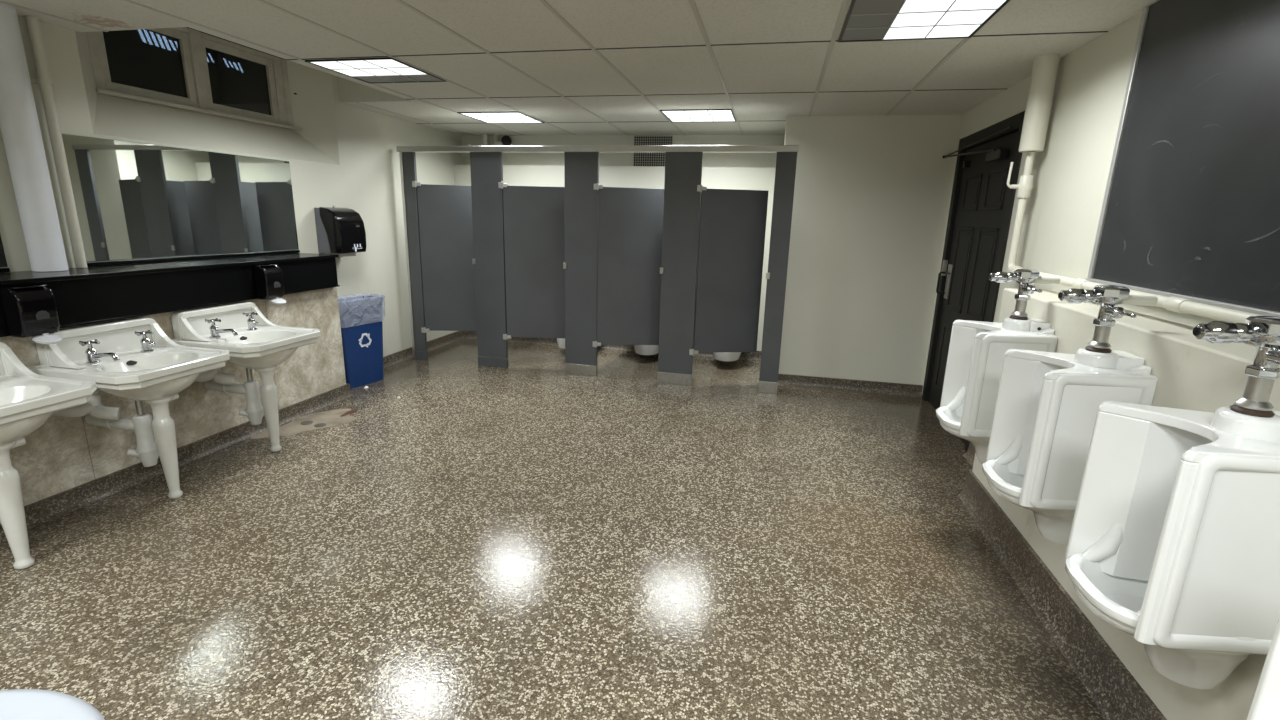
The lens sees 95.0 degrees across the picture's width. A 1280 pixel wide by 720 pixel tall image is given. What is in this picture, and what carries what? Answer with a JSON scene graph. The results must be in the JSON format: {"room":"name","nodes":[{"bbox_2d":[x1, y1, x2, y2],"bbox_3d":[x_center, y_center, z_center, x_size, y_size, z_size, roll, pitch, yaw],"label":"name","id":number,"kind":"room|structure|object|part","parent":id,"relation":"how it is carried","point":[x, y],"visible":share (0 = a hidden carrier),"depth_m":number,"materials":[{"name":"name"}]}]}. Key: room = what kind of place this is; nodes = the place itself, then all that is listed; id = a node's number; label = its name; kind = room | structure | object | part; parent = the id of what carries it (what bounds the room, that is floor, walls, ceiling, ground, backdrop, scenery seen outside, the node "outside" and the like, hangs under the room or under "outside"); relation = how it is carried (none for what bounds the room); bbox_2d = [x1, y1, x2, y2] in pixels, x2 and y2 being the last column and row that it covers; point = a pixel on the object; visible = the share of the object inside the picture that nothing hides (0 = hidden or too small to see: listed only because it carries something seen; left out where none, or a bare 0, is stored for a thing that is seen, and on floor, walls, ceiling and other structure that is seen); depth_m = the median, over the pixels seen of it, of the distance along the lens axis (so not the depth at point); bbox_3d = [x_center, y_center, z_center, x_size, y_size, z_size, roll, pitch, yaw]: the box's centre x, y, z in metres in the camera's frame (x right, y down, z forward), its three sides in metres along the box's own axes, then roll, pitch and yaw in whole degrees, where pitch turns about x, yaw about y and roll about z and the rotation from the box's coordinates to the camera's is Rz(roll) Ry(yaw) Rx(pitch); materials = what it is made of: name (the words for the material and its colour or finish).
{"room":"public restroom","nodes":[
{"label":"public restroom","id":0,"kind":"room"},
{"bbox_2d":[0,287,345,505],"bbox_3d":[-3.217,0.465,2.147,0.325,0.930,5.650,5,14,12],"label":"wall","id":1,"kind":"structure","parent":0,"point":[64,453],"depth_m":3.52,"materials":[{"name":"stone"}]},
{"bbox_2d":[0,342,8,375],"bbox_3d":[-2.922,0.050,2.402,0.072,0.170,0.524,5,14,12],"label":"backsplash","id":2,"kind":"structure","parent":1,"relation":"attached to","point":[3,370],"depth_m":2.62,"materials":[{"name":"white ceramic"}]},
{"bbox_2d":[35,318,155,365],"bbox_3d":[-2.777,-0.099,3.028,0.072,0.170,0.524,5,14,12],"label":"backsplash","id":3,"kind":"structure","parent":1,"relation":"attached to","point":[115,336],"depth_m":3.01,"materials":[{"name":"white ceramic"}]},
{"bbox_2d":[0,253,339,336],"bbox_3d":[-3.166,-0.085,1.989,0.384,0.249,5.620,5,14,12],"label":"shelf","id":4,"kind":"object","parent":1,"relation":"on","point":[93,294],"visible":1,"depth_m":3.30,"materials":[{"name":"black stone"}]},
{"bbox_2d":[0,284,61,343],"bbox_3d":[-2.764,-0.203,2.678,0.131,0.268,0.144,5,14,12],"label":"soap dispenser","id":5,"kind":"object","parent":4,"relation":"attached to","point":[31,311],"visible":1,"depth_m":2.65,"materials":[{"name":"black plastic"}]},
{"bbox_3d":[-2.778,-0.332,2.651,0.065,0.006,0.120,5,14,12],"label":"lid","id":6,"kind":"part","parent":5,"relation":"part of","materials":[{"name":"black plastic"}]},
{"bbox_2d":[253,264,285,304],"bbox_3d":[-2.472,-0.504,3.935,0.131,0.268,0.144,5,14,12],"label":"soap dispenser","id":7,"kind":"object","parent":4,"relation":"attached to","point":[269,282],"visible":1,"depth_m":3.89,"materials":[{"name":"black plastic"}]},
{"bbox_3d":[-2.486,-0.632,3.908,0.065,0.006,0.120,5,14,12],"label":"lid","id":8,"kind":"part","parent":7,"relation":"part of","materials":[{"name":"black plastic"}]},
{"bbox_2d":[171,302,255,339],"bbox_3d":[-2.632,-0.247,3.655,0.072,0.170,0.524,5,14,12],"label":"backsplash","id":9,"kind":"structure","parent":1,"relation":"attached to","point":[231,316],"depth_m":3.60,"materials":[{"name":"white ceramic"}]},
{"bbox_2d":[0,331,462,540],"bbox_3d":[-2.929,0.596,3.403,0.365,0.095,8.100,5,14,12],"label":"baseboard","id":10,"kind":"structure","parent":1,"relation":"attached to","point":[49,508],"depth_m":3.53,"materials":[{"name":"stone"}]},
{"bbox_2d":[0,15,462,356],"bbox_3d":[-3.244,-0.798,3.249,0.400,2.860,8.300,5,14,12],"label":"wall","id":11,"kind":"structure","parent":0,"point":[344,155],"depth_m":4.81,"materials":[{"name":"beige paint"}]},
{"bbox_2d":[0,233,9,272],"bbox_3d":[-3.288,-0.599,2.087,0.024,0.692,1.545,5,14,12],"label":"mirror","id":12,"kind":"object","parent":11,"relation":"attached to","point":[3,261],"visible":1,"depth_m":2.87,"materials":[{"name":"grey mirror"}]},
{"bbox_3d":[-3.283,-0.609,2.084,0.001,0.666,1.541,5,14,12],"label":"glass","id":13,"kind":"part","parent":12,"relation":"part of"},
{"bbox_3d":[-3.297,-0.272,2.167,0.024,0.020,1.545,5,14,12],"label":"rail","id":14,"kind":"part","parent":12,"relation":"part of","materials":[{"name":"black metal"}]},
{"bbox_2d":[0,3,68,271],"bbox_3d":[-3.013,-1.055,2.866,0.135,1.225,0.135,5,14,12],"label":"insulated pipe","id":15,"kind":"object","parent":11,"relation":"attached to","point":[19,122],"visible":1,"depth_m":2.84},
{"bbox_2d":[26,16,86,267],"bbox_3d":[-3.022,-1.097,3.038,0.074,1.224,0.100,5,14,12],"label":"vertical pipe","id":16,"kind":"object","parent":11,"relation":"attached to","point":[44,80],"visible":0.96,"depth_m":3.01,"materials":[{"name":"beige metal"}]},
{"bbox_2d":[61,133,299,266],"bbox_3d":[-2.876,-1.020,3.862,0.024,0.692,1.525,5,14,12],"label":"mirror","id":17,"kind":"object","parent":11,"relation":"attached to","point":[134,201],"visible":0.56,"depth_m":3.67,"materials":[{"name":"silver glass"}]},
{"bbox_3d":[-2.885,-0.694,3.942,0.024,0.020,1.525,5,14,12],"label":"rail","id":18,"kind":"part","parent":17,"relation":"part of","materials":[{"name":"black metal"}]},
{"bbox_2d":[86,27,302,130],"bbox_3d":[-3.000,-2.014,4.063,0.100,0.592,1.540,5,14,12],"label":"window","id":19,"kind":"structure","parent":11,"relation":"in","point":[185,68],"depth_m":3.96,"materials":[{"name":"white paint"}]},
{"bbox_3d":[-3.119,-1.895,3.695,0.006,0.375,0.505,5,14,12],"label":"pane","id":20,"kind":"part","parent":19,"relation":"part of","materials":[{"name":"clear glass"}]},
{"bbox_3d":[-3.116,-1.907,3.694,0.044,0.439,0.589,5,14,12],"label":"sash","id":21,"kind":"part","parent":19,"relation":"part of","materials":[{"name":"white paint"}]},
{"bbox_3d":[-3.000,-1.737,4.129,0.085,0.024,1.540,5,14,12],"label":"sill","id":22,"kind":"part","parent":19,"relation":"part of","materials":[{"name":"white paint"}]},
{"bbox_3d":[-2.969,-2.048,4.340,0.006,0.375,0.535,5,14,12],"label":"pane","id":23,"kind":"part","parent":19,"relation":"part of","materials":[{"name":"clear glass"}]},
{"bbox_3d":[-2.966,-2.061,4.339,0.044,0.439,0.619,5,14,12],"label":"sash","id":24,"kind":"part","parent":19,"relation":"part of","materials":[{"name":"white paint"}]},
{"bbox_2d":[314,206,365,256],"bbox_3d":[-2.525,-1.089,4.963,0.242,0.420,0.316,5,14,12],"label":"paper towel dispenser","id":25,"kind":"object","parent":11,"relation":"attached to","point":[341,231],"visible":1,"depth_m":4.85,"materials":[{"name":"black plastic"}]},
{"bbox_2d":[341,253,355,256],"bbox_3d":[-2.504,-0.912,5.032,0.004,0.045,0.180,5,14,12],"label":"towel","id":26,"kind":"object","parent":25,"relation":"hanging from","point":[345,254],"depth_m":5.03,"materials":[{"name":"white paper"}]},
{"bbox_2d":[0,338,1105,719],"bbox_3d":[-0.634,0.836,3.085,5.810,0.102,8.600,5,14,12],"label":"floor","id":27,"kind":"structure","parent":0,"point":[528,539],"depth_m":2.56,"materials":[{"name":"stone"}]},
{"bbox_2d":[0,342,96,569],"bbox_3d":[-2.684,0.432,2.403,0.600,0.900,0.589,5,14,12],"label":"sink","id":28,"kind":"object","parent":27,"relation":"on","point":[28,399],"visible":1,"depth_m":2.42,"materials":[{"name":"white ceramic"}]},
{"bbox_3d":[-2.606,0.602,2.423,0.123,0.566,0.123,5,14,12],"label":"leg","id":29,"kind":"part","parent":28,"relation":"part of","materials":[{"name":"white ceramic"}]},
{"bbox_3d":[-2.581,0.342,2.417,0.038,0.039,0.060,5,14,12],"label":"bracket knob","id":30,"kind":"part","parent":28,"relation":"part of","materials":[{"name":"white ceramic"}]},
{"bbox_2d":[0,375,96,444],"bbox_3d":[-2.679,0.236,2.353,0.600,0.195,0.584,5,14,12],"label":"basin","id":31,"kind":"object","parent":28,"relation":"in","point":[27,402],"depth_m":2.42,"materials":[{"name":"white ceramic"}]},
{"bbox_2d":[0,689,104,719],"bbox_3d":[-1.155,0.977,0.885,0.612,0.642,0.612,5,14,12],"label":"can","id":32,"kind":"object","parent":27,"relation":"on","point":[15,704],"visible":1,"depth_m":1.06,"materials":[{"name":"white plastic"}]},
{"bbox_2d":[27,318,229,498],"bbox_3d":[-2.538,0.283,3.030,0.600,0.900,0.589,5,14,12],"label":"sink","id":33,"kind":"object","parent":27,"relation":"on","point":[134,359],"visible":0.93,"depth_m":2.98,"materials":[{"name":"white ceramic"}]},
{"bbox_2d":[79,339,119,363],"bbox_3d":[-2.626,-0.035,2.856,0.204,0.112,0.082,5,14,12],"label":"tap","id":34,"kind":"object","parent":33,"relation":"on","point":[92,355],"depth_m":2.86,"materials":[{"name":"silver metal"}]},
{"bbox_3d":[-2.701,0.321,3.018,0.294,0.088,0.087,3,14,4],"label":"waste arm","id":35,"kind":"part","parent":33,"relation":"part of","materials":[{"name":"white plastic"}]},
{"bbox_2d":[27,345,229,400],"bbox_3d":[-2.534,0.087,2.979,0.600,0.195,0.584,5,14,12],"label":"basin","id":36,"kind":"object","parent":33,"relation":"in","point":[156,372],"depth_m":2.88,"materials":[{"name":"white ceramic"}]},
{"bbox_2d":[134,330,154,352],"bbox_3d":[-2.628,-0.098,3.115,0.082,0.112,0.082,5,14,12],"label":"tap","id":37,"kind":"object","parent":33,"relation":"on","point":[146,344],"depth_m":3.10,"materials":[{"name":"silver metal"}]},
{"bbox_3d":[-2.461,0.453,3.049,0.123,0.566,0.123,5,14,12],"label":"leg","id":38,"kind":"part","parent":33,"relation":"part of","materials":[{"name":"white ceramic"}]},
{"bbox_3d":[-2.436,0.193,3.044,0.038,0.039,0.060,5,14,12],"label":"bracket knob","id":39,"kind":"part","parent":33,"relation":"part of","materials":[{"name":"white ceramic"}]},
{"bbox_2d":[171,302,320,451],"bbox_3d":[-2.393,0.135,3.656,0.600,0.900,0.589,5,14,12],"label":"sink","id":40,"kind":"object","parent":27,"relation":"on","point":[252,341],"visible":0.95,"depth_m":3.60,"materials":[{"name":"white ceramic"}]},
{"bbox_2d":[205,318,237,337],"bbox_3d":[-2.481,-0.184,3.482,0.204,0.112,0.082,5,14,12],"label":"tap","id":41,"kind":"object","parent":40,"relation":"on","point":[214,330],"depth_m":3.48,"materials":[{"name":"silver metal"}]},
{"bbox_3d":[-2.555,0.172,3.645,0.294,0.088,0.087,3,14,4],"label":"waste arm","id":42,"kind":"part","parent":40,"relation":"part of","materials":[{"name":"white plastic"}]},
{"bbox_2d":[171,325,320,368],"bbox_3d":[-2.389,-0.061,3.606,0.600,0.195,0.584,5,14,12],"label":"basin","id":43,"kind":"object","parent":40,"relation":"in","point":[254,346],"depth_m":3.51,"materials":[{"name":"white ceramic"}]},
{"bbox_2d":[243,312,258,330],"bbox_3d":[-2.483,-0.247,3.741,0.082,0.112,0.082,5,14,12],"label":"tap","id":44,"kind":"object","parent":40,"relation":"on","point":[251,322],"depth_m":3.73,"materials":[{"name":"silver metal"}]},
{"bbox_3d":[-2.315,0.304,3.675,0.123,0.566,0.123,5,14,12],"label":"leg","id":45,"kind":"part","parent":40,"relation":"part of","materials":[{"name":"white ceramic"}]},
{"bbox_2d":[301,421,312,424],"bbox_3d":[-2.405,0.452,4.232,0.078,0.006,0.078,5,14,12],"label":"cap","id":46,"kind":"object","parent":27,"relation":"on","point":[304,422],"visible":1,"depth_m":4.23,"materials":[{"name":"grey metal"}]},
{"bbox_2d":[314,423,325,426],"bbox_3d":[-2.287,0.465,4.192,0.078,0.006,0.078,5,14,12],"label":"cap","id":47,"kind":"object","parent":27,"relation":"on","point":[318,424],"visible":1,"depth_m":4.18,"materials":[{"name":"grey metal"}]},
{"bbox_2d":[338,295,383,388],"bbox_3d":[-2.491,-0.161,5.165,0.232,0.755,0.470,8,15,24],"label":"recycling bin","id":48,"kind":"object","parent":27,"relation":"on","point":[361,323],"visible":0.71,"depth_m":5.11,"materials":[{"name":"blue plastic"}]},
{"bbox_2d":[396,145,798,393],"bbox_3d":[-0.400,-1.017,6.041,3.765,2.112,1.259,5,14,14],"label":"partition","id":49,"kind":"object","parent":27,"relation":"on","point":[678,266],"depth_m":5.46,"materials":[{"name":"metal"}]},
{"bbox_3d":[-1.895,-1.010,5.914,0.600,1.450,0.026,0,14,-6],"label":"stall door","id":50,"kind":"part","parent":49,"relation":"part of","materials":[{"name":"grey metal"}]},
{"bbox_3d":[-1.003,-0.927,5.675,0.600,1.450,0.026,1,14,-2],"label":"stall door","id":51,"kind":"part","parent":49,"relation":"part of","materials":[{"name":"grey metal"}]},
{"bbox_3d":[-0.523,-1.883,5.232,3.765,0.052,0.056,5,14,14],"label":"head rail","id":52,"kind":"part","parent":49,"relation":"part of","materials":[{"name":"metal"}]},
{"bbox_3d":[-0.096,-0.852,5.467,0.600,1.450,0.026,0,14,-5],"label":"stall door","id":53,"kind":"part","parent":49,"relation":"part of","materials":[{"name":"grey metal"}]},
{"bbox_3d":[0.808,-0.778,5.265,0.600,1.450,0.026,-1,14,-9],"label":"stall door","id":54,"kind":"part","parent":49,"relation":"part of","materials":[{"name":"grey metal"}]},
{"bbox_2d":[0,0,1158,135],"bbox_3d":[-0.672,-1.770,2.422,5.410,0.504,8.300,5,14,12],"label":"ceiling","id":55,"kind":"structure","parent":0,"point":[574,67],"depth_m":3.22,"materials":[{"name":"tile"}]},
{"bbox_2d":[305,57,446,83],"bbox_3d":[-1.694,-1.878,3.816,0.605,0.008,0.605,5,14,12],"label":"recessed light","id":56,"kind":"object","parent":55,"relation":"in","point":[386,69],"visible":1,"depth_m":3.78,"materials":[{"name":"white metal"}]},
{"bbox_2d":[311,59,424,75],"bbox_3d":[-1.715,-1.857,3.725,0.577,0.002,0.385,5,14,12],"label":"diffuser","id":57,"kind":"object","parent":56,"relation":"attached to","point":[348,67],"depth_m":3.71,"materials":[{"name":"white plastic"}]},
{"bbox_3d":[-1.651,-1.922,3.999,0.577,0.002,0.192,5,14,12],"label":"unlit panel","id":58,"kind":"part","parent":56,"relation":"part of","materials":[{"name":"grey plastic"}]},
{"bbox_2d":[457,111,543,123],"bbox_3d":[-1.295,-2.286,5.534,0.605,0.008,0.605,5,14,12],"label":"recessed light","id":59,"kind":"object","parent":55,"relation":"in","point":[515,116],"visible":1,"depth_m":5.50,"materials":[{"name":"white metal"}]},
{"bbox_2d":[659,109,736,121],"bbox_3d":[0.525,-2.142,5.146,0.605,0.008,0.605,5,14,12],"label":"recessed light","id":60,"kind":"object","parent":55,"relation":"in","point":[686,115],"visible":1,"depth_m":5.11,"materials":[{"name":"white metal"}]},
{"bbox_2d":[838,0,1009,41],"bbox_3d":[1.214,-1.495,2.569,0.605,0.008,0.605,5,14,12],"label":"recessed light","id":61,"kind":"object","parent":55,"relation":"in","point":[866,20],"visible":1,"depth_m":2.56,"materials":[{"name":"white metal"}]},
{"bbox_3d":[1.026,-1.510,2.609,0.192,0.002,0.577,5,14,12],"label":"unlit panel","id":62,"kind":"part","parent":61,"relation":"part of","materials":[{"name":"grey plastic"}]},
{"bbox_2d":[884,0,1005,38],"bbox_3d":[1.308,-1.488,2.549,0.385,0.002,0.577,5,14,12],"label":"diffuser","id":63,"kind":"object","parent":61,"relation":"attached to","point":[911,19],"depth_m":2.55,"materials":[{"name":"white plastic"}]},
{"bbox_2d":[454,165,775,350],"bbox_3d":[-0.354,-1.157,6.762,3.720,2.045,0.200,5,14,12],"label":"wall","id":64,"kind":"structure","parent":0,"point":[740,178],"depth_m":6.38,"materials":[{"name":"beige paint"}]},
{"bbox_2d":[557,338,564,348],"bbox_3d":[-0.744,-0.477,6.581,0.384,0.650,0.600,5,14,12],"label":"toilet","id":65,"kind":"object","parent":64,"relation":"attached to","point":[560,341],"visible":0.02,"depth_m":6.38,"materials":[{"name":"white ceramic"}]},
{"bbox_2d":[634,345,658,355],"bbox_3d":[0.114,-0.409,6.399,0.384,0.650,0.600,5,14,12],"label":"toilet","id":66,"kind":"object","parent":64,"relation":"attached to","point":[644,350],"visible":0.16,"depth_m":6.20,"materials":[{"name":"white ceramic"}]},
{"bbox_2d":[713,352,740,361],"bbox_3d":[0.943,-0.344,6.222,0.384,0.650,0.600,5,14,12],"label":"toilet","id":67,"kind":"object","parent":64,"relation":"attached to","point":[720,356],"visible":0.22,"depth_m":6.02,"materials":[{"name":"white ceramic"}]},
{"bbox_2d":[461,135,784,166],"bbox_3d":[-0.498,-1.487,6.927,4.120,2.600,0.200,5,14,12],"label":"wall","id":68,"kind":"structure","parent":0,"point":[710,159],"depth_m":6.57,"materials":[{"name":"beige paint"}]},
{"bbox_2d":[482,134,511,145],"bbox_3d":[-1.653,-2.426,6.776,0.374,0.345,0.099,6,15,19],"label":"pipe","id":69,"kind":"object","parent":68,"relation":"attached to","point":[506,140],"visible":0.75,"depth_m":6.75,"materials":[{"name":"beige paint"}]},
{"bbox_2d":[633,136,672,166],"bbox_3d":[0.141,-2.303,6.471,0.435,0.320,0.015,5,14,12],"label":"air vent","id":70,"kind":"object","parent":68,"relation":"in","point":[639,158],"visible":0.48,"depth_m":6.48,"materials":[{"name":"grey metal"}]},
{"bbox_2d":[779,114,961,384],"bbox_3d":[2.137,-1.114,5.693,1.590,2.600,1.150,5,14,12],"label":"wall","id":71,"kind":"structure","parent":0,"point":[872,193],"depth_m":5.15,"materials":[{"name":"beige paint"}]},
{"bbox_2d":[462,331,974,466],"bbox_3d":[0.587,0.067,5.958,5.966,0.100,1.954,14,19,42],"label":"baseboard","id":72,"kind":"structure","parent":71,"relation":"attached to","point":[902,389],"depth_m":5.48,"materials":[{"name":"stone"}]},
{"bbox_2d":[922,12,1219,392],"bbox_3d":[1.902,-0.125,1.610,0.200,2.600,7.150,5,14,12],"label":"wall","id":73,"kind":"structure","parent":0,"point":[1063,208],"depth_m":2.90,"materials":[{"name":"beige paint"}]},
{"bbox_2d":[922,111,1024,451],"bbox_3d":[2.436,-0.578,4.394,0.224,2.190,1.434,5,14,12],"label":"door","id":74,"kind":"structure","parent":73,"relation":"in","point":[982,202],"depth_m":4.30,"materials":[{"name":"wood"}]},
{"bbox_3d":[2.504,-0.634,4.843,0.068,0.186,0.140,5,14,12],"label":"handle","id":75,"kind":"part","parent":74,"relation":"part of","materials":[{"name":"black metal"}]},
{"bbox_3d":[2.542,-0.646,4.833,0.010,0.280,0.095,5,14,12],"label":"push plate","id":76,"kind":"part","parent":74,"relation":"part of","materials":[{"name":"metal"}]},
{"bbox_3d":[2.433,-0.503,4.363,0.010,1.700,0.860,5,14,12],"label":"panel moulding","id":77,"kind":"part","parent":74,"relation":"part of","materials":[{"name":"black wood"}]},
{"bbox_2d":[1019,54,1059,152],"bbox_3d":[2.144,-1.371,3.150,0.115,0.474,0.115,5,14,12],"label":"insulated pipe","id":78,"kind":"object","parent":73,"relation":"attached to","point":[1045,67],"visible":0.99,"depth_m":3.11,"materials":[{"name":"beige paint"}]},
{"bbox_2d":[1007,152,1263,322],"bbox_3d":[1.531,-0.226,0.812,0.132,0.669,5.318,5,14,12],"label":"pipe","id":79,"kind":"object","parent":73,"relation":"attached to","point":[1175,304],"visible":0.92,"depth_m":2.56,"materials":[{"name":"white metal"}]},
{"bbox_3d":[2.064,-1.027,3.260,0.030,0.140,0.013,5,14,12],"label":"lever","id":80,"kind":"part","parent":79,"relation":"part of","materials":[{"name":"beige paint"}]},
{"bbox_2d":[1085,0,1279,316],"bbox_3d":[1.598,-0.436,0.637,0.033,1.121,3.942,5,14,12],"label":"chalkboard","id":81,"kind":"object","parent":73,"relation":"attached to","point":[1190,210],"visible":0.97,"depth_m":2.00,"materials":[{"name":"stone"}]},
{"bbox_2d":[972,288,1279,719],"bbox_3d":[1.448,0.779,0.808,0.232,1.200,5.020,5,14,12],"label":"wall","id":82,"kind":"structure","parent":0,"point":[1192,373],"depth_m":1.78,"materials":[{"name":"beige paint"}]},
{"bbox_2d":[936,317,1057,463],"bbox_3d":[1.593,0.152,2.696,0.372,0.702,0.384,5,14,12],"label":"urinal","id":83,"kind":"object","parent":82,"relation":"attached to","point":[977,349],"visible":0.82,"depth_m":2.56,"materials":[{"name":"ceramic"}]},
{"bbox_2d":[936,406,989,463],"bbox_3d":[1.586,0.380,2.752,0.371,0.232,0.320,5,14,12],"label":"bowl","id":84,"kind":"object","parent":83,"relation":"on","point":[949,417],"depth_m":2.70,"materials":[{"name":"white ceramic"}]},
{"bbox_2d":[988,269,1060,319],"bbox_3d":[1.665,-0.283,2.544,0.274,0.219,0.160,5,14,12],"label":"valve","id":85,"kind":"object","parent":83,"relation":"on","point":[1024,278],"visible":1,"depth_m":2.55,"materials":[{"name":"metal"}]},
{"bbox_3d":[1.680,-0.300,2.505,0.038,0.038,0.100,1,14,-2],"label":"flush handle","id":86,"kind":"part","parent":85,"relation":"part of","materials":[{"name":"silver metal"}]},
{"bbox_2d":[958,469,1166,719],"bbox_3d":[1.410,1.277,0.944,0.265,0.166,5.037,5,14,12],"label":"baseboard","id":87,"kind":"structure","parent":82,"relation":"attached to","point":[1117,694],"depth_m":2.20,"materials":[{"name":"stone"}]},
{"bbox_2d":[982,348,1157,544],"bbox_3d":[1.444,0.304,2.055,0.372,0.702,0.384,5,14,12],"label":"urinal","id":88,"kind":"object","parent":82,"relation":"attached to","point":[1046,407],"visible":0.86,"depth_m":1.92,"materials":[{"name":"ceramic"}]},
{"bbox_2d":[982,459,1074,544],"bbox_3d":[1.438,0.532,2.111,0.371,0.232,0.320,5,14,12],"label":"bowl","id":89,"kind":"object","parent":88,"relation":"on","point":[1005,477],"depth_m":2.06,"materials":[{"name":"white ceramic"}]},
{"bbox_2d":[1058,285,1157,352],"bbox_3d":[1.516,-0.131,1.903,0.274,0.219,0.160,5,14,12],"label":"valve","id":90,"kind":"object","parent":88,"relation":"on","point":[1108,297],"visible":1,"depth_m":1.91,"materials":[{"name":"silver metal"}]},
{"bbox_3d":[1.531,-0.148,1.864,0.038,0.038,0.100,1,14,-2],"label":"flush handle","id":91,"kind":"part","parent":90,"relation":"part of","materials":[{"name":"silver metal"}]},
{"bbox_2d":[1065,401,1279,689],"bbox_3d":[1.298,0.454,1.424,0.372,0.702,0.384,5,14,12],"label":"urinal","id":92,"kind":"object","parent":82,"relation":"attached to","point":[1174,540],"visible":0.99,"depth_m":1.30,"materials":[{"name":"ceramic"}]},
{"bbox_2d":[1065,553,1256,689],"bbox_3d":[1.292,0.682,1.480,0.371,0.232,0.320,5,14,12],"label":"bowl","id":93,"kind":"object","parent":92,"relation":"on","point":[1113,588],"depth_m":1.43,"materials":[{"name":"white ceramic"}]},
{"bbox_2d":[1193,316,1279,417],"bbox_3d":[1.370,0.019,1.272,0.274,0.219,0.160,5,14,12],"label":"valve","id":94,"kind":"object","parent":92,"relation":"on","point":[1263,331],"visible":1,"depth_m":1.29,"materials":[{"name":"silver metal"}]},
{"bbox_3d":[1.385,0.002,1.233,0.038,0.038,0.100,1,14,-2],"label":"flush handle","id":95,"kind":"part","parent":94,"relation":"part of","materials":[{"name":"silver metal"}]},
{"bbox_2d":[1246,617,1279,719],"bbox_3d":[1.156,0.600,0.812,0.372,0.702,0.384,5,14,12],"label":"urinal","id":96,"kind":"object","parent":82,"relation":"attached to","point":[1265,704],"visible":1,"depth_m":0.99,"materials":[{"name":"ceramic"}]}
]}

